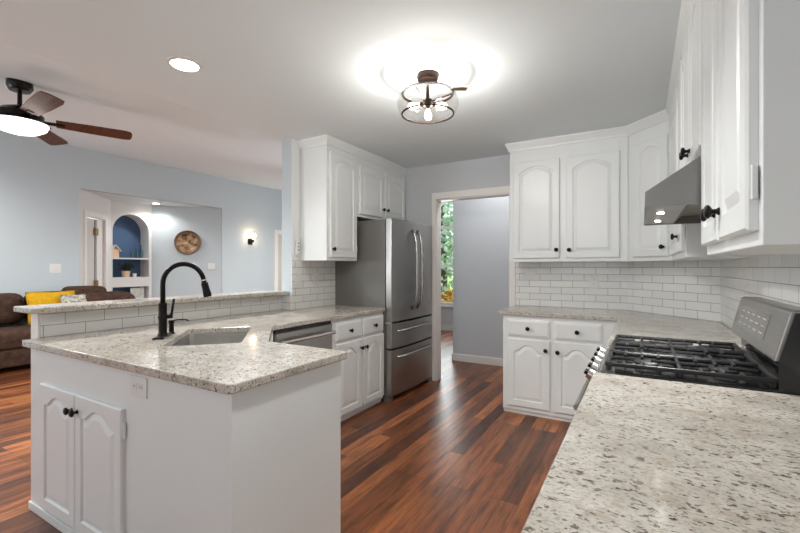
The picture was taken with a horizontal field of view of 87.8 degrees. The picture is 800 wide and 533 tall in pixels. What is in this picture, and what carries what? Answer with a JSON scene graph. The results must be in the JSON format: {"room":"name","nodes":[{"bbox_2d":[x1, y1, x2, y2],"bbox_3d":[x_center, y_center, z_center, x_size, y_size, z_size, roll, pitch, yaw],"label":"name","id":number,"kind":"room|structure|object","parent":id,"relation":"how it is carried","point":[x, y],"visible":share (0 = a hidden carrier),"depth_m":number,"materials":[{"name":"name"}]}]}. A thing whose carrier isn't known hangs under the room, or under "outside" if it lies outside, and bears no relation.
{"room":"kitchen","nodes":[
{"label":"kitchen","id":0,"kind":"room"},
{"bbox_2d":[79,188,110,290],"bbox_3d":[-5.277,0.028,7.133,0.100,2.560,1.177,0,0,-15],"label":"wall","id":1,"kind":"structure","parent":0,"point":[89,201],"depth_m":7.12,"materials":[{"name":"white paint"}]},
{"bbox_2d":[87,217,102,285],"bbox_3d":[-5.271,0.233,7.129,0.090,2.130,0.685,0,0,-15],"label":"door","id":2,"kind":"structure","parent":1,"relation":"attached to","point":[94,226],"depth_m":7.22,"materials":[{"name":"white paint"}]},
{"bbox_2d":[83,210,107,290],"bbox_3d":[-5.217,0.188,7.135,0.018,2.240,0.870,0,0,-15],"label":"door frame","id":3,"kind":"structure","parent":1,"relation":"attached to","point":[86,213],"depth_m":6.81,"materials":[{"name":"white paint"}]},
{"bbox_2d":[113,216,140,292],"bbox_3d":[-5.472,-0.007,8.198,0.001,2.030,0.670,0,0,30],"label":"wall","id":4,"kind":"structure","parent":0,"point":[126,232],"depth_m":8.26,"materials":[{"name":"blue paint"}]},
{"bbox_2d":[111,200,151,297],"bbox_3d":[-5.329,0.028,8.127,0.330,2.560,0.760,0,0,30],"label":"wall","id":5,"kind":"structure","parent":0,"point":[141,214],"depth_m":8.33,"materials":[{"name":"white paint"}]},
{"bbox_2d":[113,277,148,286],"bbox_3d":[-5.336,0.285,8.119,0.305,0.185,0.666,0,0,30],"label":"niche ledge","id":6,"kind":"object","parent":5,"relation":"attached to","point":[117,281],"visible":0.79,"depth_m":8.03,"materials":[{"name":"white paint"}]},
{"bbox_2d":[117,263,133,276],"bbox_3d":[-5.335,0.049,8.085,0.248,0.287,0.309,0,0,30],"label":"potted plant","id":7,"kind":"object","parent":6,"relation":"on","point":[126,273],"visible":0.97,"depth_m":8.05,"materials":[{"name":"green plant"}]},
{"bbox_2d":[113,258,148,259],"bbox_3d":[-5.336,-0.167,8.119,0.305,0.026,0.666,0,0,30],"label":"niche shelf","id":8,"kind":"object","parent":5,"relation":"attached to","point":[113,258],"visible":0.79,"depth_m":8.21,"materials":[{"name":"white paint"}]},
{"bbox_2d":[113,245,121,257],"bbox_3d":[-5.427,-0.302,7.889,0.140,0.245,0.200,0,0,30],"label":"birdhouse","id":9,"kind":"object","parent":8,"relation":"on","point":[116,249],"visible":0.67,"depth_m":7.88,"materials":[{"name":"beige wood"}]},
{"bbox_2d":[0,131,281,327],"bbox_3d":[-5.397,-0.292,6.152,0.120,3.200,11.600,0,0,30],"label":"wall","id":10,"kind":"structure","parent":0,"point":[40,182],"depth_m":6.53,"materials":[{"name":"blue paint"}]},
{"bbox_2d":[49,264,60,272],"bbox_3d":[-5.232,0.018,6.306,0.010,0.140,0.145,0,0,30],"label":"wall switch","id":11,"kind":"object","parent":10,"relation":"attached to","point":[53,268],"visible":1,"depth_m":6.30,"materials":[{"name":"white plastic"}]},
{"bbox_2d":[248,238,253,244],"bbox_3d":[-3.308,-0.667,9.380,0.240,0.310,0.240,0,0,30],"label":"wall sconce","id":12,"kind":"object","parent":10,"relation":"attached to","point":[250,241],"visible":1,"depth_m":9.41,"materials":[{"name":"brown metal"}]},
{"bbox_2d":[274,230,281,290],"bbox_3d":[-2.779,0.198,10.507,0.020,2.220,1.040,0,0,30],"label":"door","id":13,"kind":"structure","parent":10,"relation":"in","point":[277,233],"depth_m":10.14,"materials":[{"name":"white paint"}]},
{"bbox_2d":[85,190,209,207],"bbox_3d":[-5.171,-1.282,8.129,1.480,0.060,2.690,0,0,30],"label":"ceiling","id":14,"kind":"structure","parent":0,"point":[105,195],"depth_m":7.79,"materials":[{"name":"white paint"}]},
{"bbox_2d":[31,310,273,338],"bbox_3d":[-1.603,0.781,3.124,0.095,1.053,1.815,0,0,30],"label":"wall","id":15,"kind":"structure","parent":0,"point":[35,318],"depth_m":2.34,"materials":[{"name":"white paint"}]},
{"bbox_2d":[13,290,287,313],"bbox_3d":[-1.613,0.237,3.092,0.260,0.032,1.859,0,0,30],"label":"bar ledge","id":16,"kind":"object","parent":15,"relation":"on","point":[92,305],"visible":0.98,"depth_m":2.68,"materials":[{"name":"stone"}]},
{"bbox_2d":[40,295,281,337],"bbox_3d":[-1.556,0.325,3.102,0.008,0.139,1.806,0,0,30],"label":"tiled wall","id":17,"kind":"structure","parent":15,"relation":"attached to","point":[72,322],"depth_m":2.77,"materials":[{"name":"white tile"}]},
{"bbox_2d":[152,205,220,297],"bbox_3d":[-4.415,0.028,8.651,1.308,2.560,0.112,0,0,-21],"label":"wall","id":18,"kind":"structure","parent":0,"point":[167,221],"depth_m":8.58,"materials":[{"name":"grey paint"}]},
{"bbox_2d":[174,230,200,254],"bbox_3d":[-4.386,-0.512,8.575,0.500,0.500,0.050,0,0,-19],"label":"wall decor","id":19,"kind":"object","parent":18,"relation":"attached to","point":[187,242],"visible":1,"depth_m":8.58,"materials":[{"name":"brown wood"}]},
{"bbox_2d":[208,263,214,268],"bbox_3d":[-3.969,-0.022,8.736,0.140,0.135,0.010,0,0,-19],"label":"wall switch","id":20,"kind":"object","parent":18,"relation":"attached to","point":[210,265],"visible":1,"depth_m":8.74,"materials":[{"name":"white plastic"}]},
{"bbox_2d":[0,330,570,532],"bbox_3d":[-1.989,1.333,3.936,11.800,0.050,11.200,0,0,30],"label":"floor","id":21,"kind":"structure","parent":0,"point":[445,455],"depth_m":2.87,"materials":[{"name":"brown wood"}]},
{"bbox_2d":[0,286,135,368],"bbox_3d":[-5.123,0.798,5.449,0.980,1.020,3.060,0,0,30],"label":"sofa","id":22,"kind":"object","parent":21,"relation":"on","point":[12,352],"visible":0.34,"depth_m":5.51,"materials":[{"name":"brown fabric"}]},
{"bbox_2d":[0,293,24,324],"bbox_3d":[-5.483,0.566,5.428,0.340,0.425,0.860,0,0,30],"label":"cushion","id":23,"kind":"object","parent":22,"relation":"on","point":[8,301],"depth_m":5.57,"materials":[{"name":"brown fabric"}]},
{"bbox_2d":[0,325,30,350],"bbox_3d":[-4.812,0.903,5.627,0.620,0.230,1.200,0,0,30],"label":"seat cushion","id":24,"kind":"object","parent":22,"relation":"on","point":[11,338],"depth_m":5.15,"materials":[{"name":"brown fabric"}]},
{"bbox_2d":[24,291,59,319],"bbox_3d":[-5.091,0.566,6.101,0.340,0.425,0.660,0,0,30],"label":"cushion","id":25,"kind":"object","parent":22,"relation":"on","point":[25,302],"depth_m":5.81,"materials":[{"name":"yellow fabric"}]},
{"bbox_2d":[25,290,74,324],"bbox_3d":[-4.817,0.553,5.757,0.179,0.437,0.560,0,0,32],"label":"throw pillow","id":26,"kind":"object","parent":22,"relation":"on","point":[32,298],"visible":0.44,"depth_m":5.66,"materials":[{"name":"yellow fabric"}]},
{"bbox_2d":[60,294,86,302],"bbox_3d":[-4.553,0.573,5.892,0.178,0.384,0.420,0,0,28],"label":"throw pillow","id":27,"kind":"object","parent":22,"relation":"on","point":[82,297],"visible":0.35,"depth_m":5.82,"materials":[{"name":"grey fabric"}]},
{"bbox_2d":[107,291,135,299],"bbox_3d":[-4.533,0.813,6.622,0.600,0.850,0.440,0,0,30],"label":"cushion","id":28,"kind":"object","parent":22,"relation":"on","point":[118,295],"depth_m":6.49,"materials":[{"name":"brown fabric"}]},
{"bbox_2d":[28,331,340,532],"bbox_3d":[-1.032,0.870,2.283,1.658,0.877,1.130,0,0,30],"label":"base cabinet","id":29,"kind":"object","parent":21,"relation":"on","point":[266,458],"visible":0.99,"depth_m":1.73,"materials":[{"name":"white paint"}]},
{"bbox_2d":[130,375,147,398],"bbox_3d":[-1.080,0.493,1.713,0.125,0.085,0.008,0,0,30],"label":"wall outlet","id":30,"kind":"object","parent":29,"relation":"attached to","point":[138,385],"visible":1,"depth_m":1.71,"materials":[{"name":"white plastic"}]},
{"bbox_2d":[132,382,136,389],"bbox_3d":[-1.101,0.493,1.723,0.030,0.028,0.003,0,0,30],"label":"socket","id":31,"kind":"object","parent":30,"relation":"attached to","point":[134,384],"depth_m":1.72,"materials":[{"name":"grey plastic"}]},
{"bbox_2d":[22,305,384,393],"bbox_3d":[-0.679,0.411,2.898,1.711,0.035,2.502,0,0,30],"label":"countertop","id":32,"kind":"structure","parent":29,"relation":"on","point":[232,368],"depth_m":1.96,"materials":[{"name":"beige stone"}]},
{"bbox_2d":[168,319,188,333],"bbox_3d":[-1.317,0.351,2.463,0.116,0.086,0.041,0,0,-5],"label":"soap dispenser","id":33,"kind":"object","parent":32,"relation":"on","point":[171,322],"visible":0.88,"depth_m":2.45,"materials":[{"name":"black metal"}]},
{"bbox_2d":[152,262,211,339],"bbox_3d":[-1.230,0.182,2.373,0.286,0.425,0.180,0,0,-15],"label":"kitchen faucet","id":34,"kind":"object","parent":32,"relation":"on","point":[163,316],"visible":1,"depth_m":2.34,"materials":[{"name":"black metal"}]},
{"bbox_2d":[172,332,247,345],"bbox_3d":[-1.089,0.529,2.411,0.420,0.198,0.655,0,0,-15],"label":"sink","id":35,"kind":"object","parent":32,"relation":"in","point":[234,337],"visible":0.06,"depth_m":2.69,"materials":[{"name":"silver metal"}]},
{"bbox_2d":[273,321,335,348],"bbox_3d":[-0.931,0.872,3.233,0.657,0.872,0.600,0,0,30],"label":"dishwasher","id":36,"kind":"object","parent":21,"relation":"on","point":[319,335],"visible":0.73,"depth_m":3.10,"materials":[{"name":"silver metal"}]},
{"bbox_2d":[331,312,383,421],"bbox_3d":[-0.599,0.870,3.847,0.652,0.877,0.779,0,0,30],"label":"base cabinet","id":37,"kind":"object","parent":21,"relation":"on","point":[362,337],"visible":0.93,"depth_m":3.70,"materials":[{"name":"white paint"}]},
{"bbox_2d":[335,218,431,401],"bbox_3d":[-0.111,0.415,4.550,0.793,1.785,0.908,0,0,30],"label":"refrigerator","id":38,"kind":"object","parent":21,"relation":"on","point":[392,270],"visible":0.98,"depth_m":4.20,"materials":[{"name":"grey metal"}]},
{"bbox_2d":[503,315,616,421],"bbox_3d":[1.486,0.870,3.768,0.955,0.877,0.652,0,0,30],"label":"base cabinet","id":39,"kind":"object","parent":21,"relation":"on","point":[546,359],"visible":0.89,"depth_m":3.56,"materials":[{"name":"white paint"}]},
{"bbox_2d":[573,296,799,410],"bbox_3d":[1.163,0.712,1.763,0.709,1.152,0.762,0,0,30],"label":"gas range","id":40,"kind":"object","parent":21,"relation":"on","point":[768,359],"visible":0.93,"depth_m":1.54,"materials":[{"name":"black metal"}]},
{"bbox_2d":[573,378,589,410],"bbox_3d":[0.903,0.828,1.915,0.107,0.640,0.752,0,0,30],"label":"oven","id":41,"kind":"object","parent":40,"relation":"in","point":[575,407],"depth_m":1.77,"materials":[{"name":"silver metal"}]},
{"bbox_2d":[614,341,778,392],"bbox_3d":[1.198,0.401,1.743,0.495,0.029,0.760,0,0,30],"label":"cooktop","id":42,"kind":"object","parent":40,"relation":"in","point":[669,376],"depth_m":1.51,"materials":[{"name":"black metal"}]},
{"bbox_3d":[0.344,0.870,0.288,0.671,0.877,2.600,0,0,30],"label":"base cabinet","id":43,"kind":"object","parent":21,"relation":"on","visible":0},
{"bbox_2d":[521,372,799,532],"bbox_3d":[0.349,0.411,0.272,0.644,0.035,2.622,0,0,30],"label":"countertop","id":44,"kind":"structure","parent":43,"relation":"on","point":[636,454],"depth_m":0.83,"materials":[{"name":"beige stone"}]},
{"bbox_3d":[1.854,0.870,2.874,0.676,0.877,1.840,0,0,30],"label":"base cabinet","id":45,"kind":"object","parent":21,"relation":"on","visible":0},
{"bbox_2d":[498,305,741,347],"bbox_3d":[1.438,0.411,3.112,1.621,0.035,1.834,0,0,30],"label":"countertop","id":46,"kind":"structure","parent":45,"relation":"on","point":[634,323],"depth_m":2.96,"materials":[{"name":"beige stone"}]},
{"bbox_2d":[282,139,329,309],"bbox_3d":[-0.664,0.063,4.519,0.123,2.490,1.540,0,0,30],"label":"wall","id":47,"kind":"structure","parent":0,"point":[286,144],"depth_m":3.85,"materials":[{"name":"grey paint"}]},
{"bbox_2d":[282,295,291,309],"bbox_3d":[-1.051,0.325,3.848,0.131,0.139,0.008,0,0,30],"label":"tiled wall","id":48,"kind":"structure","parent":47,"relation":"attached to","point":[286,299],"depth_m":3.84,"materials":[{"name":"white tile"}]},
{"bbox_2d":[292,139,299,257],"bbox_3d":[-0.971,-0.622,3.865,0.006,1.120,0.098,0,0,30],"label":"trim","id":49,"kind":"structure","parent":47,"relation":"attached to","point":[295,149],"depth_m":3.86,"materials":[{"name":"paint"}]},
{"bbox_2d":[295,241,299,255],"bbox_3d":[-0.953,-0.174,3.861,0.028,0.145,0.052,0,0,30],"label":"remote holder","id":50,"kind":"object","parent":47,"relation":"attached to","point":[297,246],"visible":1,"depth_m":3.84,"materials":[{"name":"white plastic"}]},
{"bbox_2d":[291,258,334,309],"bbox_3d":[-0.837,0.156,4.092,0.008,0.476,0.630,0,0,30],"label":"tiled wall","id":51,"kind":"structure","parent":47,"relation":"attached to","point":[307,295],"depth_m":4.05,"materials":[{"name":"white tile"}]},
{"bbox_2d":[313,273,318,284],"bbox_3d":[-0.827,0.118,4.093,0.008,0.118,0.072,0,0,30],"label":"wall outlet","id":52,"kind":"object","parent":51,"relation":"attached to","point":[315,275],"visible":1,"depth_m":4.09,"materials":[{"name":"white plastic"}]},
{"bbox_2d":[300,144,356,260],"bbox_3d":[-0.665,-0.592,4.014,0.380,1.060,0.463,0,0,30],"label":"upper cabinet","id":53,"kind":"object","parent":47,"relation":"attached to","point":[328,174],"visible":1,"depth_m":3.85,"materials":[{"name":"white paint"}]},
{"bbox_2d":[357,156,404,220],"bbox_3d":[-0.303,-0.815,4.635,0.380,0.615,0.970,0,0,30],"label":"upper cabinet","id":54,"kind":"object","parent":47,"relation":"attached to","point":[380,189],"visible":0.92,"depth_m":4.46,"materials":[{"name":"white paint"}]},
{"bbox_2d":[297,134,407,174],"bbox_3d":[-0.436,-1.145,4.423,0.367,0.075,1.475,0,0,30],"label":"trim","id":55,"kind":"structure","parent":54,"relation":"attached to","point":[329,140],"depth_m":3.99,"materials":[{"name":"white paint"}]},
{"bbox_2d":[0,0,681,190],"bbox_3d":[-1.673,-1.587,3.983,8.700,0.810,11.600,0,0,30],"label":"ceiling","id":56,"kind":"structure","parent":0,"point":[282,70],"depth_m":2.53,"materials":[{"name":"white paint"}]},
{"bbox_2d":[0,78,131,144],"bbox_3d":[-2.673,-1.139,2.920,1.264,0.379,1.294,0,0,30],"label":"ceiling fan","id":57,"kind":"object","parent":56,"relation":"hanging from","point":[26,119],"visible":0.96,"depth_m":2.91,"materials":[{"name":"brown wood"}]},
{"bbox_2d":[166,56,202,72],"bbox_3d":[-1.252,-1.177,2.415,0.194,0.009,0.194,0,0,30],"label":"recessed light","id":58,"kind":"object","parent":56,"relation":"in","point":[181,63],"visible":1,"depth_m":2.41,"materials":[{"name":"white plastic"}]},
{"bbox_2d":[397,70,457,123],"bbox_3d":[0.170,-1.037,2.551,0.374,0.290,0.374,0,0,30],"label":"flush ceiling light","id":59,"kind":"object","parent":56,"relation":"attached to","point":[425,77],"visible":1,"depth_m":2.52,"materials":[{"name":"brown metal"}]},
{"bbox_2d":[449,85,468,90],"bbox_3d":[0.390,-1.177,2.736,0.120,0.009,0.070,0,0,-5],"label":"ceiling vent","id":60,"kind":"object","parent":56,"relation":"in","point":[455,87],"visible":0.79,"depth_m":2.72,"materials":[{"name":"white plastic"}]},
{"bbox_2d":[441,307,452,324],"bbox_3d":[2.667,-0.142,7.658,4.900,2.900,0.120,0,0,30],"label":"wall","id":61,"kind":"structure","parent":0,"point":[446,312],"depth_m":8.57,"materials":[{"name":"grey paint"}]},
{"bbox_2d":[441,201,452,306],"bbox_3d":[1.114,-0.307,8.499,1.330,2.330,0.130,0,0,30],"label":"window","id":62,"kind":"structure","parent":61,"relation":"in","point":[443,304],"depth_m":8.59,"materials":[{"name":"white paint"}]},
{"bbox_2d":[441,324,452,330],"bbox_3d":[2.581,1.248,7.630,4.780,0.120,0.016,0,0,30],"label":"baseboard","id":63,"kind":"structure","parent":61,"relation":"attached to","point":[443,327],"depth_m":8.55,"materials":[{"name":"white paint"}]},
{"bbox_2d":[453,196,508,358],"bbox_3d":[2.156,-0.142,5.086,3.194,2.900,0.120,0,0,30],"label":"wall","id":64,"kind":"structure","parent":0,"point":[480,226],"depth_m":5.64,"materials":[{"name":"grey paint"}]},
{"bbox_2d":[452,353,502,365],"bbox_3d":[2.149,1.258,5.087,3.208,0.100,0.145,0,0,30],"label":"baseboard","id":65,"kind":"structure","parent":64,"relation":"attached to","point":[455,357],"depth_m":5.64,"materials":[{"name":"white paint"}]},
{"bbox_2d":[405,154,610,336],"bbox_3d":[0.388,-0.142,4.866,4.013,2.900,0.120,0,0,30],"label":"wall","id":66,"kind":"structure","parent":0,"point":[420,182],"depth_m":4.71,"materials":[{"name":"grey paint"}]},
{"bbox_2d":[432,186,514,380],"bbox_3d":[0.814,0.228,4.607,0.959,2.160,0.138,0,0,30],"label":"trim","id":67,"kind":"structure","parent":66,"relation":"attached to","point":[498,191],"depth_m":4.77,"materials":[{"name":"white paint"}]},
{"bbox_2d":[510,136,628,261],"bbox_3d":[1.561,-0.586,3.872,0.997,1.072,0.398,0,0,30],"label":"upper cabinet","id":68,"kind":"object","parent":66,"relation":"attached to","point":[569,202],"visible":0.98,"depth_m":3.70,"materials":[{"name":"white paint"}]},
{"bbox_2d":[505,0,691,152],"bbox_3d":[1.376,-1.145,2.406,1.118,0.075,3.760,0,0,7],"label":"trim","id":69,"kind":"structure","parent":68,"relation":"attached to","point":[664,115],"depth_m":3.37,"materials":[{"name":"white paint"}]},
{"bbox_2d":[515,262,627,309],"bbox_3d":[1.645,0.162,4.059,1.029,0.464,0.008,0,0,30],"label":"tiled wall","id":70,"kind":"structure","parent":66,"relation":"attached to","point":[556,284],"depth_m":4.03,"materials":[{"name":"white tile"}]},
{"bbox_2d":[525,269,536,275],"bbox_3d":[1.331,0.053,4.232,0.118,0.075,0.010,0,0,30],"label":"wall switch","id":71,"kind":"object","parent":70,"relation":"attached to","point":[528,272],"visible":1,"depth_m":4.23,"materials":[{"name":"white plastic"}]},
{"bbox_2d":[590,276,598,287],"bbox_3d":[1.841,0.138,3.936,0.075,0.118,0.008,0,0,30],"label":"wall outlet","id":72,"kind":"object","parent":70,"relation":"attached to","point":[594,280],"visible":1,"depth_m":3.93,"materials":[{"name":"white plastic"}]},
{"bbox_2d":[628,120,704,261],"bbox_3d":[2.060,-0.586,3.319,0.292,1.072,0.882,0,0,-15],"label":"upper cabinet","id":73,"kind":"object","parent":66,"relation":"attached to","point":[648,148],"visible":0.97,"depth_m":3.30,"materials":[{"name":"white paint"}]},
{"bbox_3d":[0.616,0.063,-0.048,0.120,2.490,6.937,0,0,30],"label":"wall","id":74,"kind":"structure","parent":0,"visible":0},
{"bbox_2d":[721,254,799,328],"bbox_3d":[0.963,-0.029,0.676,0.008,0.846,5.337,0,0,30],"label":"tiled wall","id":75,"kind":"structure","parent":74,"relation":"attached to","point":[772,277],"depth_m":1.99,"materials":[{"name":"white tile"}]},
{"bbox_2d":[679,0,700,167],"bbox_3d":[1.334,-0.757,1.666,0.353,0.730,0.762,0,0,30],"label":"upper cabinet","id":76,"kind":"object","parent":75,"relation":"attached to","point":[690,150],"visible":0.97,"depth_m":1.65,"materials":[{"name":"white paint"}]},
{"bbox_2d":[644,156,700,225],"bbox_3d":[1.275,-0.302,1.698,0.475,0.175,0.760,0,0,30],"label":"range hood","id":77,"kind":"object","parent":76,"relation":"attached to","point":[676,199],"visible":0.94,"depth_m":1.46,"materials":[{"name":"silver metal"}]},
{"bbox_2d":[669,60,764,259],"bbox_3d":[1.817,-0.586,2.497,0.353,1.072,1.155,0,0,30],"label":"upper cabinet","id":78,"kind":"object","parent":75,"relation":"attached to","point":[684,239],"visible":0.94,"depth_m":2.23,"materials":[{"name":"white paint"}]},
{"bbox_2d":[700,0,799,254],"bbox_3d":[0.954,-0.581,1.014,0.353,1.082,0.743,0,0,30],"label":"upper cabinet","id":79,"kind":"object","parent":75,"relation":"attached to","point":[750,49],"visible":1,"depth_m":0.79,"materials":[{"name":"white paint"}]},
{"bbox_3d":[2.283,0.063,3.413,0.723,2.490,0.723,0,0,30],"label":"wall","id":80,"kind":"structure","parent":0,"visible":0},
{"bbox_2d":[628,260,720,321],"bbox_3d":[2.197,0.162,3.391,0.008,0.464,0.853,0,0,-15],"label":"tiled wall","id":81,"kind":"structure","parent":80,"relation":"attached to","point":[686,289],"depth_m":3.32,"materials":[{"name":"white tile"}]},
{"label":"outside","id":82,"kind":"structure","parent":0,"visible":0},
{"bbox_2d":[447,278,452,299],"bbox_3d":[12.004,1.708,32.529,48.000,0.100,51.700,0,0,30],"label":"lawn","id":83,"kind":"structure","parent":82,"point":[448,279],"depth_m":48.22,"materials":[{"name":"green plant"}]},
{"bbox_2d":[441,202,452,299],"bbox_3d":[1.378,-0.649,14.235,3.045,4.628,3.029,0,0,30],"label":"tree","id":84,"kind":"object","parent":83,"relation":"on","point":[445,242],"visible":0.23,"depth_m":13.95,"materials":[{"name":"green plant"}]},
{"bbox_2d":[441,288,452,302],"bbox_3d":[1.593,1.173,12.590,1.845,1.067,1.447,0,0,30],"label":"bush","id":85,"kind":"object","parent":83,"relation":"on","point":[449,294],"visible":0.15,"depth_m":12.54,"materials":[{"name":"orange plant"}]},
{"bbox_2d":[443,203,452,278],"bbox_3d":[1.771,-1.095,17.349,2.310,5.516,2.213,0,0,30],"label":"tree","id":86,"kind":"object","parent":83,"relation":"on","point":[447,208],"visible":0.02,"depth_m":17.08,"materials":[{"name":"green plant"}]},
{"bbox_3d":[-5.336,0.678,8.119,0.305,0.060,0.666,0,0,30],"label":"shelf","id":87,"kind":"object","parent":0,"visible":0},
{"bbox_2d":[130,287,143,298],"bbox_3d":[-5.218,0.525,8.247,0.024,0.240,0.260,0,0,30],"label":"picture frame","id":88,"kind":"object","parent":87,"relation":"on","point":[137,292],"visible":0.76,"depth_m":8.26,"materials":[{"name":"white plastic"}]},
{"bbox_2d":[133,289,141,297],"bbox_3d":[-5.219,0.525,8.248,0.009,0.170,0.180,0,0,30],"label":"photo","id":89,"kind":"object","parent":88,"relation":"attached to","point":[137,293],"depth_m":8.25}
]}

